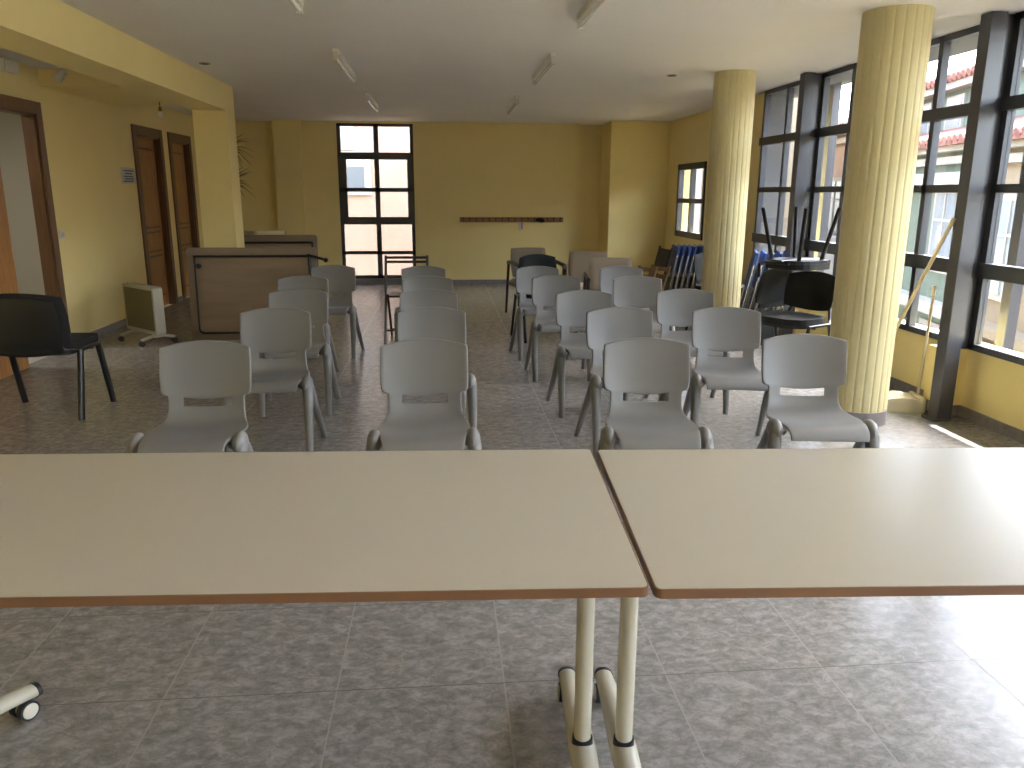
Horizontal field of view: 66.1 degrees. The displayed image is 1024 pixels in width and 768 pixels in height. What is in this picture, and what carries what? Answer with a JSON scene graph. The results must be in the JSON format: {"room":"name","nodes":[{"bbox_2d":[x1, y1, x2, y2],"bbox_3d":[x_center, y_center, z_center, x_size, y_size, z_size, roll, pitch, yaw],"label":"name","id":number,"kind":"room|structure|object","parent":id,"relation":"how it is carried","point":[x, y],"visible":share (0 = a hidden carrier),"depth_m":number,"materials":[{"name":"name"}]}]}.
{"room":"community hall","nodes":[
{"label":"community hall","id":0,"kind":"room"},
{"bbox_2d":[0,57,203,363],"bbox_3d":[-4.869,-0.784,3.971,2.200,2.600,16.300,-1,14,-5],"label":"wall","id":1,"kind":"structure","parent":0,"point":[88,141],"depth_m":8.00,"materials":[{"name":"yellow paint"}]},
{"bbox_2d":[0,58,18,73],"bbox_3d":[-3.947,-2.490,6.168,0.068,0.090,0.220,-1,14,-5],"label":"emergency light","id":2,"kind":"object","parent":1,"relation":"attached to","point":[8,66],"visible":1,"depth_m":6.13,"materials":[{"name":"white plastic"}]},
{"bbox_2d":[5,60,18,71],"bbox_3d":[-3.917,-2.492,6.170,0.008,0.062,0.180,-1,14,-5],"label":"diffuser","id":3,"kind":"object","parent":2,"relation":"attached to","point":[10,66],"depth_m":6.15,"materials":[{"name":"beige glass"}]},
{"bbox_2d":[0,94,68,379],"bbox_3d":[-3.967,-1.168,6.149,0.180,2.120,1.620,-1,14,-5],"label":"door","id":4,"kind":"structure","parent":1,"relation":"in","point":[30,111],"depth_m":6.68,"materials":[{"name":"brown wood"}]},
{"bbox_2d":[52,68,66,82],"bbox_3d":[-3.826,-2.609,6.655,0.113,0.121,0.102,-1,14,-5],"label":"spotlight","id":5,"kind":"object","parent":1,"relation":"attached to","point":[59,75],"visible":0.99,"depth_m":6.63,"materials":[{"name":"white plastic"}]},
{"bbox_2d":[59,230,64,239],"bbox_3d":[-4.030,-1.337,7.052,0.014,0.080,0.090,-1,14,-5],"label":"light switch","id":6,"kind":"object","parent":1,"relation":"attached to","point":[61,232],"visible":1,"depth_m":7.04,"materials":[{"name":"white plastic"}]},
{"bbox_2d":[37,68,174,104],"bbox_3d":[-3.578,-2.789,7.440,1.030,0.140,1.460,-1,14,-5],"label":"trim","id":7,"kind":"structure","parent":1,"relation":"attached to","point":[74,83],"depth_m":6.93,"materials":[{"name":"yellow paint"}]},
{"bbox_2d":[120,167,135,183],"bbox_3d":[-4.179,-2.272,8.578,0.008,0.170,0.400,-1,14,-5],"label":"notice","id":8,"kind":"object","parent":1,"relation":"attached to","point":[128,176],"visible":1,"depth_m":8.56,"materials":[{"name":"grey paper"}]},
{"bbox_2d":[89,295,183,336],"bbox_3d":[-3.767,0.342,4.294,0.012,0.068,16.000,-1,14,-5],"label":"baseboard","id":9,"kind":"structure","parent":1,"relation":"attached to","point":[120,323],"depth_m":8.08,"materials":[{"name":"tile"}]},
{"bbox_2d":[130,124,177,305],"bbox_3d":[-4.285,-1.950,9.365,0.120,2.110,0.950,-1,14,-5],"label":"door","id":10,"kind":"structure","parent":1,"relation":"in","point":[148,150],"depth_m":9.46,"materials":[{"name":"brown wood"}]},
{"bbox_2d":[158,102,163,117],"bbox_3d":[-3.531,-2.749,7.899,0.056,0.155,0.056,-1,14,-5],"label":"pendant bulb","id":11,"kind":"object","parent":1,"relation":"hanging from","point":[160,113],"visible":1,"depth_m":7.89,"materials":[{"name":"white plastic"}]},
{"bbox_2d":[167,132,199,299],"bbox_3d":[-4.385,-2.223,10.483,0.120,2.110,0.900,-1,14,-5],"label":"door","id":12,"kind":"structure","parent":1,"relation":"in","point":[179,146],"depth_m":10.50,"materials":[{"name":"brown wood"}]},
{"bbox_2d":[235,120,601,279],"bbox_3d":[-1.631,-2.756,12.097,6.100,2.400,0.560,-1,14,-5],"label":"wall","id":13,"kind":"structure","parent":0,"point":[462,169],"depth_m":11.91,"materials":[{"name":"yellow paint"}]},
{"bbox_2d":[336,123,415,280],"bbox_3d":[-2.041,-2.742,11.971,1.160,2.310,0.280,-1,14,-5],"label":"window","id":14,"kind":"structure","parent":13,"relation":"in","point":[376,155],"depth_m":11.86,"materials":[{"name":"grey metal"}]},
{"bbox_2d":[356,279,511,284],"bbox_3d":[-1.087,-1.575,12.184,6.770,0.068,0.561,0,14,0],"label":"baseboard","id":15,"kind":"structure","parent":13,"relation":"attached to","point":[495,281],"depth_m":12.24,"materials":[{"name":"tile"}]},
{"bbox_2d":[460,217,562,221],"bbox_3d":[-0.002,-2.515,12.056,1.590,0.075,0.076,-1,14,-5],"label":"coat rack","id":16,"kind":"object","parent":13,"relation":"attached to","point":[462,219],"visible":1,"depth_m":12.06,"materials":[{"name":"brown wood"}]},
{"bbox_2d":[519,222,522,230],"bbox_3d":[0.135,-2.416,12.073,0.062,0.125,0.010,-1,14,-5],"label":"tag","id":17,"kind":"object","parent":16,"relation":"hanging from","point":[520,223],"visible":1,"depth_m":12.07,"materials":[{"name":"grey paper"}]},
{"bbox_2d":[535,218,544,222],"bbox_3d":[0.429,-2.504,12.033,0.145,0.073,0.047,-1,14,-5],"label":"strap","id":18,"kind":"object","parent":16,"relation":"hanging from","point":[541,220],"visible":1,"depth_m":12.02,"materials":[{"name":"black fabric"}]},
{"bbox_2d":[0,282,1023,767],"bbox_3d":[-0.436,0.365,4.649,6.750,0.120,16.300,-1,14,-5],"label":"floor","id":19,"kind":"structure","parent":0,"point":[892,681],"depth_m":2.43,"materials":[{"name":"grey tile"}]},
{"bbox_2d":[0,293,116,419],"bbox_3d":[-2.997,-0.206,5.021,0.626,0.806,0.551,0,14,-3],"label":"chair","id":20,"kind":"object","parent":19,"relation":"on","point":[31,325],"visible":1,"depth_m":4.78,"materials":[{"name":"black plastic"}]},
{"bbox_2d":[118,282,177,346],"bbox_3d":[-3.484,-0.669,7.438,0.650,0.542,0.362,11,18,39],"label":"heater","id":21,"kind":"object","parent":19,"relation":"on","point":[144,305],"visible":1,"depth_m":7.31,"materials":[{"name":"beige metal"}]},
{"bbox_2d":[126,340,253,452],"bbox_3d":[-1.323,0.238,3.320,0.498,0.772,0.472,-1,14,-5],"label":"plastic chair","id":22,"kind":"object","parent":19,"relation":"on","point":[200,369],"visible":0.85,"depth_m":3.44,"materials":[{"name":"grey plastic"}]},
{"bbox_2d":[192,110,244,247],"bbox_3d":[-2.925,-1.622,7.960,0.340,2.150,0.340,-1,14,-5],"label":"column","id":23,"kind":"structure","parent":19,"relation":"on","point":[215,139],"depth_m":7.72,"materials":[{"name":"yellow paint"}]},
{"bbox_2d":[236,133,253,168],"bbox_3d":[-2.842,-2.370,8.005,0.434,0.344,0.114,-2,14,-9],"label":"air plant","id":24,"kind":"object","parent":23,"relation":"attached to","point":[244,133],"visible":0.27,"depth_m":8.01,"materials":[{"name":"green plant"}]},
{"bbox_2d":[239,166,252,195],"bbox_3d":[-2.844,-2.075,8.077,0.380,0.316,0.114,-2,14,-10],"label":"air plant","id":25,"kind":"object","parent":23,"relation":"attached to","point":[242,166],"visible":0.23,"depth_m":8.08,"materials":[{"name":"green plant"}]},
{"bbox_2d":[186,247,327,340],"bbox_3d":[-2.398,-0.857,7.522,1.323,0.880,0.158,0,14,-3],"label":"table","id":26,"kind":"object","parent":19,"relation":"on","point":[224,283],"visible":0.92,"depth_m":7.48,"materials":[{"name":"brown laminate"}]},
{"bbox_2d":[308,257,310,273],"bbox_3d":[-1.929,-1.129,7.497,0.024,0.161,0.028,-1,11,-6],"label":"table leg","id":27,"kind":"object","parent":26,"relation":"attached to","point":[309,258],"depth_m":7.49,"materials":[{"name":"plastic"}]},
{"bbox_2d":[221,307,327,451],"bbox_3d":[-1.306,-0.001,4.296,0.498,0.772,0.472,-1,14,-6],"label":"plastic chair","id":28,"kind":"object","parent":19,"relation":"on","point":[264,330],"visible":0.84,"depth_m":4.42,"materials":[{"name":"grey plastic"}]},
{"bbox_2d":[244,231,318,265],"bbox_3d":[-2.655,-1.162,8.540,1.100,0.987,0.092,-1,14,-4],"label":"table","id":29,"kind":"object","parent":19,"relation":"on","point":[251,238],"visible":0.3,"depth_m":8.47,"materials":[{"name":"brown laminate"}]},
{"bbox_2d":[257,289,340,416],"bbox_3d":[-1.409,-0.211,5.155,0.498,0.772,0.472,-1,14,-7],"label":"plastic chair","id":30,"kind":"object","parent":19,"relation":"on","point":[315,302],"visible":0.59,"depth_m":5.27,"materials":[{"name":"grey plastic"}]},
{"bbox_2d":[267,276,339,371],"bbox_3d":[-1.600,-0.410,5.968,0.498,0.772,0.472,-1,14,-5],"label":"plastic chair","id":31,"kind":"object","parent":19,"relation":"on","point":[293,282],"visible":0.28,"depth_m":6.09,"materials":[{"name":"grey plastic"}]},
{"bbox_2d":[0,449,648,767],"bbox_3d":[-0.720,0.624,1.775,1.885,0.740,0.767,0,14,-2],"label":"folding table","id":32,"kind":"object","parent":19,"relation":"on","point":[97,529],"visible":1,"depth_m":1.60,"materials":[{"name":"beige laminate"}]},
{"bbox_2d":[311,265,364,358],"bbox_3d":[-1.579,-0.632,6.877,0.498,0.772,0.472,0,14,-3],"label":"plastic chair","id":33,"kind":"object","parent":19,"relation":"on","point":[341,278],"visible":0.63,"depth_m":7.00,"materials":[{"name":"grey plastic"}]},
{"bbox_2d":[384,255,428,344],"bbox_3d":[-1.011,-0.818,7.572,0.426,0.811,0.550,-1,14,-5],"label":"wooden folding chair","id":34,"kind":"object","parent":19,"relation":"on","point":[393,294],"visible":0.7,"depth_m":7.60,"materials":[{"name":"black wood"}]},
{"bbox_2d":[394,266,445,341],"bbox_3d":[-0.771,-0.615,6.819,0.498,0.772,0.472,0,14,-3],"label":"plastic chair","id":35,"kind":"object","parent":19,"relation":"on","point":[414,271],"visible":0.21,"depth_m":6.94,"materials":[{"name":"grey plastic"}]},
{"bbox_2d":[366,338,481,450],"bbox_3d":[-0.375,0.227,3.381,0.498,0.772,0.472,-1,14,-5],"label":"plastic chair","id":36,"kind":"object","parent":19,"relation":"on","point":[424,366],"visible":0.89,"depth_m":3.50,"materials":[{"name":"grey plastic"}]},
{"bbox_2d":[396,276,452,341],"bbox_3d":[-0.639,-0.414,6.001,0.498,0.772,0.472,-1,14,-5],"label":"plastic chair","id":37,"kind":"object","parent":19,"relation":"on","point":[418,282],"visible":0.15,"depth_m":6.13,"materials":[{"name":"grey plastic"}]},
{"bbox_2d":[399,289,465,414],"bbox_3d":[-0.546,-0.214,5.180,0.498,0.772,0.472,-1,14,-5],"label":"plastic chair","id":38,"kind":"object","parent":19,"relation":"on","point":[417,298],"visible":0.17,"depth_m":5.31,"materials":[{"name":"grey plastic"}]},
{"bbox_2d":[397,307,476,428],"bbox_3d":[-0.438,-0.011,4.351,0.498,0.772,0.472,-1,14,-6],"label":"plastic chair","id":39,"kind":"object","parent":19,"relation":"on","point":[444,323],"visible":0.31,"depth_m":4.48,"materials":[{"name":"grey plastic"}]},
{"bbox_2d":[505,247,564,312],"bbox_3d":[0.261,-1.184,9.149,0.568,0.761,0.572,-4,14,-17],"label":"armchair","id":40,"kind":"object","parent":19,"relation":"on","point":[516,253],"visible":0.38,"depth_m":9.25,"materials":[{"name":"grey plastic"}]},
{"bbox_2d":[509,266,570,360],"bbox_3d":[0.250,-0.620,6.857,0.498,0.772,0.472,-2,14,-8],"label":"plastic chair","id":41,"kind":"object","parent":19,"relation":"on","point":[524,275],"visible":0.63,"depth_m":6.96,"materials":[{"name":"grey plastic"}]},
{"bbox_2d":[510,254,577,342],"bbox_3d":[0.307,-0.848,7.700,0.551,0.804,0.546,-4,14,-17],"label":"chair","id":42,"kind":"object","parent":19,"relation":"on","point":[532,259],"visible":0.39,"depth_m":7.80,"materials":[{"name":"black plastic"}]},
{"bbox_2d":[524,275,591,381],"bbox_3d":[0.365,-0.436,6.106,0.498,0.772,0.472,-1,14,-5],"label":"plastic chair","id":43,"kind":"object","parent":19,"relation":"on","point":[545,288],"visible":0.51,"depth_m":6.22,"materials":[{"name":"grey plastic"}]},
{"bbox_2d":[563,251,606,289],"bbox_3d":[0.835,-1.050,8.613,0.568,0.761,0.572,1,14,3],"label":"armchair","id":44,"kind":"object","parent":19,"relation":"on","point":[578,263],"visible":0.44,"depth_m":8.77,"materials":[{"name":"brown fabric"}]},
{"bbox_2d":[546,290,628,417],"bbox_3d":[0.504,-0.205,5.162,0.498,0.772,0.472,-1,14,-6],"label":"plastic chair","id":45,"kind":"object","parent":19,"relation":"on","point":[571,307],"visible":0.59,"depth_m":5.27,"materials":[{"name":"grey plastic"}]},
{"bbox_2d":[583,257,631,290],"bbox_3d":[0.990,-0.843,7.769,0.568,0.761,0.572,0,14,0],"label":"armchair","id":46,"kind":"object","parent":19,"relation":"on","point":[591,279],"visible":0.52,"depth_m":7.92,"materials":[{"name":"brown fabric"}]},
{"bbox_2d":[573,307,667,458],"bbox_3d":[0.637,-0.014,4.384,0.498,0.772,0.472,-1,14,-7],"label":"plastic chair","id":47,"kind":"object","parent":19,"relation":"on","point":[608,324],"visible":0.45,"depth_m":4.50,"materials":[{"name":"grey plastic"}]},
{"bbox_2d":[599,266,655,337],"bbox_3d":[0.988,-0.625,6.891,0.498,0.772,0.472,-1,14,-5],"label":"plastic chair","id":48,"kind":"object","parent":19,"relation":"on","point":[607,274],"visible":0.17,"depth_m":7.01,"materials":[{"name":"grey plastic"}]},
{"bbox_2d":[612,276,674,332],"bbox_3d":[0.989,-0.423,6.062,0.498,0.772,0.472,0,14,-2],"label":"plastic chair","id":49,"kind":"object","parent":19,"relation":"on","point":[640,292],"visible":0.38,"depth_m":6.19,"materials":[{"name":"grey plastic"}]},
{"bbox_2d":[638,265,657,277],"bbox_3d":[1.437,-1.019,8.852,0.259,0.598,0.282,-10,17,-36],"label":"wooden folding chair","id":50,"kind":"object","parent":19,"relation":"on","point":[647,269],"visible":0.29,"depth_m":8.80,"materials":[{"name":"brown wood"}]},
{"bbox_2d":[595,337,713,497],"bbox_3d":[0.605,0.220,3.427,0.498,0.772,0.472,0,14,0],"label":"plastic chair","id":51,"kind":"object","parent":19,"relation":"on","point":[643,365],"visible":0.88,"depth_m":3.55,"materials":[{"name":"grey plastic"}]},
{"bbox_2d":[648,265,670,290],"bbox_3d":[1.599,-1.041,8.944,0.259,0.598,0.282,-10,17,-36],"label":"wooden folding chair","id":52,"kind":"object","parent":19,"relation":"on","point":[666,269],"visible":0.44,"depth_m":8.87,"materials":[{"name":"brown wood"}]},
{"bbox_2d":[652,246,672,281],"bbox_3d":[1.711,-1.227,9.315,0.217,0.782,0.423,-2,14,-9],"label":"folding chair","id":53,"kind":"object","parent":19,"relation":"on","point":[663,256],"visible":0.38,"depth_m":9.22,"materials":[{"name":"brown wood"}]},
{"bbox_2d":[664,244,680,290],"bbox_3d":[1.839,-1.230,9.258,0.179,0.796,0.421,0,14,1],"label":"folding chair","id":54,"kind":"object","parent":19,"relation":"on","point":[676,249],"visible":0.58,"depth_m":9.09,"materials":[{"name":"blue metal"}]},
{"bbox_2d":[670,244,685,288],"bbox_3d":[1.901,-1.230,9.258,0.179,0.796,0.421,0,14,1],"label":"folding chair","id":55,"kind":"object","parent":19,"relation":"on","point":[683,248],"visible":0.43,"depth_m":9.05,"materials":[{"name":"blue plastic"}]},
{"bbox_2d":[675,244,691,288],"bbox_3d":[1.963,-1.229,9.256,0.179,0.796,0.421,0,14,1],"label":"folding chair","id":56,"kind":"object","parent":19,"relation":"on","point":[688,248],"visible":0.44,"depth_m":9.05,"materials":[{"name":"blue plastic"}]},
{"bbox_2d":[644,289,730,413],"bbox_3d":[1.179,-0.221,5.240,0.498,0.772,0.472,0,14,-1],"label":"plastic chair","id":57,"kind":"object","parent":19,"relation":"on","point":[674,307],"visible":0.56,"depth_m":5.37,"materials":[{"name":"grey plastic"}]},
{"bbox_2d":[680,244,696,288],"bbox_3d":[2.025,-1.229,9.255,0.179,0.796,0.421,0,14,1],"label":"folding chair","id":58,"kind":"object","parent":19,"relation":"on","point":[694,248],"visible":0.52,"depth_m":9.05,"materials":[{"name":"blue plastic"}]},
{"bbox_2d":[686,244,702,288],"bbox_3d":[2.087,-1.228,9.254,0.179,0.796,0.421,0,14,1],"label":"folding chair","id":59,"kind":"object","parent":19,"relation":"on","point":[699,248],"visible":0.35,"depth_m":9.07,"materials":[{"name":"blue plastic"}]},
{"bbox_2d":[691,244,703,288],"bbox_3d":[2.149,-1.228,9.253,0.179,0.796,0.421,0,14,1],"label":"folding chair","id":60,"kind":"object","parent":19,"relation":"on","point":[698,282],"visible":0.1,"depth_m":9.10,"materials":[{"name":"blue plastic"}]},
{"bbox_2d":[685,252,743,329],"bbox_3d":[2.153,-0.938,8.099,0.551,0.804,0.546,-8,16,-29],"label":"chair","id":61,"kind":"object","parent":19,"relation":"on","point":[698,258],"visible":0.25,"depth_m":8.09,"materials":[{"name":"black plastic"}]},
{"bbox_2d":[683,307,767,435],"bbox_3d":[1.215,-0.015,4.397,0.498,0.772,0.472,1,14,4],"label":"plastic chair","id":62,"kind":"object","parent":19,"relation":"on","point":[723,329],"visible":0.84,"depth_m":4.52,"materials":[{"name":"grey plastic"}]},
{"bbox_2d":[701,69,756,307],"bbox_3d":[1.906,-1.500,7.016,0.358,2.399,0.358,-1,14,-5],"label":"fluted column","id":63,"kind":"structure","parent":19,"relation":"on","point":[733,90],"depth_m":6.82,"materials":[{"name":"paint"}]},
{"bbox_2d":[740,250,758,307],"bbox_3d":[2.233,-0.847,7.571,0.190,0.854,0.421,3,14,13],"label":"folding chair","id":64,"kind":"object","parent":19,"relation":"on","point":[748,282],"visible":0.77,"depth_m":7.38,"materials":[{"name":"blue plastic"}]},
{"bbox_2d":[745,250,766,309],"bbox_3d":[2.301,-0.843,7.555,0.190,0.854,0.421,3,14,13],"label":"folding chair","id":65,"kind":"object","parent":19,"relation":"on","point":[751,299],"visible":0.62,"depth_m":7.39,"materials":[{"name":"blue plastic"}]},
{"bbox_2d":[753,252,774,310],"bbox_3d":[2.369,-0.839,7.540,0.190,0.854,0.421,3,14,13],"label":"folding chair","id":66,"kind":"object","parent":19,"relation":"on","point":[767,257],"visible":0.14,"depth_m":7.53,"materials":[{"name":"blue plastic"}]},
{"bbox_2d":[742,272,792,355],"bbox_3d":[2.235,-0.607,6.868,0.358,0.742,0.206,-8,16,-30],"label":"chair","id":67,"kind":"object","parent":19,"relation":"on","point":[766,331],"visible":0.28,"depth_m":6.90,"materials":[{"name":"silver metal"}]},
{"bbox_2d":[761,250,782,310],"bbox_3d":[2.437,-0.835,7.525,0.190,0.854,0.421,3,14,13],"label":"folding chair","id":68,"kind":"object","parent":19,"relation":"on","point":[777,253],"visible":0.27,"depth_m":7.37,"materials":[{"name":"blue plastic"}]},
{"bbox_2d":[769,250,784,309],"bbox_3d":[2.506,-0.831,7.509,0.190,0.854,0.421,3,14,13],"label":"folding chair","id":69,"kind":"object","parent":19,"relation":"on","point":[770,308],"visible":0.09,"depth_m":7.48,"materials":[{"name":"blue plastic"}]},
{"bbox_2d":[761,271,834,336],"bbox_3d":[2.200,-0.465,6.162,0.546,0.804,0.551,-9,16,-32],"label":"chair","id":70,"kind":"object","parent":19,"relation":"on","point":[809,290],"visible":0.82,"depth_m":6.14,"materials":[{"name":"black fabric"}]},
{"bbox_2d":[755,207,841,303],"bbox_3d":[2.282,-1.024,6.392,0.534,0.804,0.529,-9,16,-32],"label":"chair","id":71,"kind":"object","parent":70,"relation":"on","point":[772,283],"visible":0.97,"depth_m":6.37,"materials":[{"name":"black plastic"}]},
{"bbox_2d":[778,72,822,335],"bbox_3d":[2.579,-1.498,7.026,0.262,2.395,0.116,-1,14,-5],"label":"steel post","id":72,"kind":"object","parent":19,"relation":"on","point":[810,85],"visible":0.48,"depth_m":6.88,"materials":[{"name":"metal"}]},
{"bbox_2d":[594,447,1023,767],"bbox_3d":[1.133,0.617,1.832,1.800,0.740,0.767,0,14,-2],"label":"folding table","id":73,"kind":"object","parent":19,"relation":"on","point":[839,522],"visible":1,"depth_m":1.66,"materials":[{"name":"beige laminate"}]},
{"bbox_2d":[756,334,879,448],"bbox_3d":[1.350,0.195,3.540,0.498,0.772,0.472,1,14,2],"label":"plastic chair","id":74,"kind":"object","parent":19,"relation":"on","point":[795,361],"visible":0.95,"depth_m":3.66,"materials":[{"name":"grey plastic"}]},
{"bbox_2d":[830,4,934,426],"bbox_3d":[2.180,-0.943,4.739,0.382,2.399,0.382,-1,14,-5],"label":"fluted column","id":75,"kind":"structure","parent":19,"relation":"on","point":[895,40],"depth_m":4.56,"materials":[{"name":"paint"}]},
{"bbox_2d":[887,286,936,412],"bbox_3d":[2.551,-0.234,5.172,0.360,0.820,0.210,1,14,3],"label":"dustpan","id":76,"kind":"object","parent":19,"relation":"on","point":[898,402],"visible":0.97,"depth_m":5.16,"materials":[{"name":"beige plastic"}]},
{"bbox_2d":[896,217,955,331],"bbox_3d":[2.508,-0.453,5.140,0.244,1.260,0.574,-2,14,-10],"label":"broom","id":77,"kind":"object","parent":19,"relation":"on","point":[953,219],"visible":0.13,"depth_m":4.95,"materials":[{"name":"beige wood"}]},
{"bbox_2d":[921,11,1015,421],"bbox_3d":[2.782,-0.941,4.751,0.262,2.395,0.116,-1,14,-5],"label":"steel post","id":78,"kind":"object","parent":19,"relation":"on","point":[996,28],"visible":0.96,"depth_m":4.69,"materials":[{"name":"metal"}]},
{"bbox_2d":[0,0,1023,124],"bbox_3d":[-0.374,-2.146,4.143,7.230,0.200,16.500,-1,14,-5],"label":"ceiling","id":79,"kind":"structure","parent":0,"point":[418,60],"depth_m":5.69,"materials":[{"name":"paint"}]},
{"bbox_2d":[0,0,234,112],"bbox_3d":[-2.410,-1.393,1.975,0.320,0.250,12.100,-1,14,-5],"label":"beam","id":80,"kind":"structure","parent":79,"relation":"attached to","point":[55,32],"depth_m":4.90,"materials":[{"name":"yellow paint"}]},
{"bbox_2d":[199,62,210,64],"bbox_3d":[-2.483,-2.587,6.358,0.090,0.010,0.090,-1,14,-5],"label":"recessed light","id":81,"kind":"object","parent":79,"relation":"in","point":[201,63],"visible":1,"depth_m":6.33,"materials":[{"name":"silver metal"}]},
{"bbox_2d":[289,0,303,13],"bbox_3d":[-1.084,-1.879,3.628,0.044,0.080,1.210,-1,14,-5],"label":"lamp","id":82,"kind":"object","parent":79,"relation":"attached to","point":[298,5],"visible":1,"depth_m":4.13,"materials":[{"name":"white plastic"}]},
{"bbox_2d":[332,48,355,81],"bbox_3d":[-1.330,-2.525,6.269,0.044,0.080,1.210,-1,14,-5],"label":"lamp","id":83,"kind":"object","parent":79,"relation":"attached to","point":[338,57],"visible":1,"depth_m":6.07,"materials":[{"name":"white plastic"}]},
{"bbox_2d":[365,93,377,111],"bbox_3d":[-1.571,-3.157,8.852,0.044,0.080,1.210,-1,14,-5],"label":"lamp","id":84,"kind":"object","parent":79,"relation":"attached to","point":[368,96],"visible":1,"depth_m":8.63,"materials":[{"name":"white plastic"}]},
{"bbox_2d":[506,96,518,114],"bbox_3d":[0.004,-3.208,9.084,0.044,0.080,1.210,-1,14,-5],"label":"lamp","id":85,"kind":"object","parent":79,"relation":"attached to","point":[515,101],"visible":1,"depth_m":8.90,"materials":[{"name":"white plastic"}]},
{"bbox_2d":[532,53,555,84],"bbox_3d":[0.254,-2.552,6.405,0.044,0.080,1.210,-1,14,-5],"label":"lamp","id":86,"kind":"object","parent":79,"relation":"attached to","point":[549,61],"visible":1,"depth_m":6.23,"materials":[{"name":"white plastic"}]},
{"bbox_2d":[576,0,604,29],"bbox_3d":[0.449,-1.964,4.003,0.044,0.080,1.210,-1,14,-5],"label":"lamp","id":87,"kind":"object","parent":79,"relation":"attached to","point":[590,7],"visible":1,"depth_m":4.29,"materials":[{"name":"white plastic"}]},
{"bbox_2d":[598,121,670,274],"bbox_3d":[1.825,-2.749,12.124,0.870,2.400,0.950,-1,14,-5],"label":"pillar","id":88,"kind":"structure","parent":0,"point":[634,154],"depth_m":11.63,"materials":[{"name":"yellow paint"}]},
{"bbox_2d":[663,93,1023,430],"bbox_3d":[2.962,-0.928,4.688,0.330,2.400,16.200,-1,14,-5],"label":"wall","id":89,"kind":"structure","parent":0,"point":[993,387],"depth_m":5.75,"materials":[{"name":"yellow paint"}]},
{"bbox_2d":[675,161,706,240],"bbox_3d":[2.414,-2.461,10.578,0.070,0.980,1.180,-1,14,-5],"label":"window","id":90,"kind":"structure","parent":89,"relation":"in","point":[693,167],"depth_m":10.58,"materials":[{"name":"grey metal"}]},
{"bbox_2d":[752,80,799,278],"bbox_3d":[2.626,-1.877,7.619,0.070,1.950,1.220,-1,14,-5],"label":"window","id":91,"kind":"structure","parent":89,"relation":"in","point":[777,240],"depth_m":7.74,"materials":[{"name":"grey metal"}]},
{"bbox_2d":[805,25,979,339],"bbox_3d":[2.782,-1.450,5.875,0.070,1.950,2.315,-1,14,-5],"label":"window","id":92,"kind":"structure","parent":89,"relation":"in","point":[918,260],"depth_m":5.44,"materials":[{"name":"grey metal"}]},
{"bbox_2d":[890,377,1023,443],"bbox_3d":[2.889,0.307,4.545,0.142,0.068,15.350,-1,14,-5],"label":"baseboard","id":93,"kind":"structure","parent":89,"relation":"attached to","point":[1007,430],"depth_m":4.93,"materials":[{"name":"tile"}]},
{"bbox_2d":[968,11,1023,365],"bbox_3d":[2.980,-0.909,3.663,0.070,1.950,2.185,-1,14,-5],"label":"window","id":94,"kind":"structure","parent":89,"relation":"in","point":[986,270],"depth_m":4.64,"materials":[{"name":"grey metal"}]},
{"bbox_2d":[759,34,978,274],"bbox_3d":[3.171,-0.794,3.240,0.225,1.930,10.299,-1,14,-5],"label":"trim","id":95,"kind":"structure","parent":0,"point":[778,100],"depth_m":8.10,"materials":[{"name":"grey"}]},
{"label":"outside","id":96,"kind":"structure","parent":0,"visible":0},
{"bbox_3d":[8.212,0.003,21.402,100.000,0.100,120.000,-1,14,-5],"label":"street","id":97,"kind":"object","parent":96,"visible":0},
{"bbox_2d":[340,126,412,274],"bbox_3d":[-2.603,-4.378,17.881,10.000,10.000,6.070,-1,14,-5],"label":"house","id":98,"kind":"structure","parent":97,"relation":"on","point":[360,173],"depth_m":15.03,"materials":[{"name":"grey"}]},
{"bbox_2d":[347,166,364,187],"bbox_3d":[-3.137,-3.877,14.829,0.700,0.430,0.020,-1,14,-5],"label":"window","id":99,"kind":"structure","parent":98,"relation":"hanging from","point":[355,174],"depth_m":14.83,"materials":[{"name":"grey"}]},
{"bbox_2d":[693,97,797,252],"bbox_3d":[6.022,-5.224,26.748,2.480,7.500,14.000,-1,14,-5],"label":"wall","id":100,"kind":"structure","parent":97,"relation":"on","point":[699,174],"depth_m":19.87,"materials":[{"name":"grey"}]},
{"bbox_2d":[814,82,841,271],"bbox_3d":[3.182,-0.058,8.465,0.080,6.120,0.090,-1,14,-5],"label":"post","id":101,"kind":"object","parent":97,"relation":"on","point":[835,89],"visible":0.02,"depth_m":7.91,"materials":[{"name":"concrete"}]},
{"bbox_2d":[824,117,847,274],"bbox_3d":[13.084,-5.408,26.184,9.100,8.180,14.300,2,14,7],"label":"house","id":102,"kind":"structure","parent":97,"relation":"on","point":[841,139],"depth_m":20.84,"materials":[{"name":"grey"}]},
{"bbox_2d":[844,59,1023,328],"bbox_3d":[11.971,-2.911,15.839,8.701,8.231,6.900,2,14,7],"label":"house","id":103,"kind":"structure","parent":97,"relation":"on","point":[959,83],"depth_m":14.58,"materials":[{"name":"grey"}]},
{"bbox_2d":[794,45,976,97],"bbox_3d":[3.346,-2.675,5.845,0.690,0.250,20.000,-1,14,-5],"label":"trim","id":104,"kind":"structure","parent":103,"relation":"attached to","point":[971,48],"depth_m":6.37,"materials":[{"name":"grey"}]},
{"bbox_2d":[982,119,1023,353],"bbox_3d":[10.808,-0.229,6.841,8.706,7.281,11.600,2,14,7],"label":"house","id":105,"kind":"structure","parent":97,"relation":"on","point":[1017,142],"depth_m":11.80,"materials":[{"name":"grey"}]},
{"bbox_2d":[994,152,1023,350],"bbox_3d":[3.428,0.617,5.707,0.080,6.120,0.090,-1,14,-5],"label":"post","id":106,"kind":"object","parent":97,"relation":"on","point":[1011,292],"visible":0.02,"depth_m":5.37,"materials":[{"name":"concrete"}]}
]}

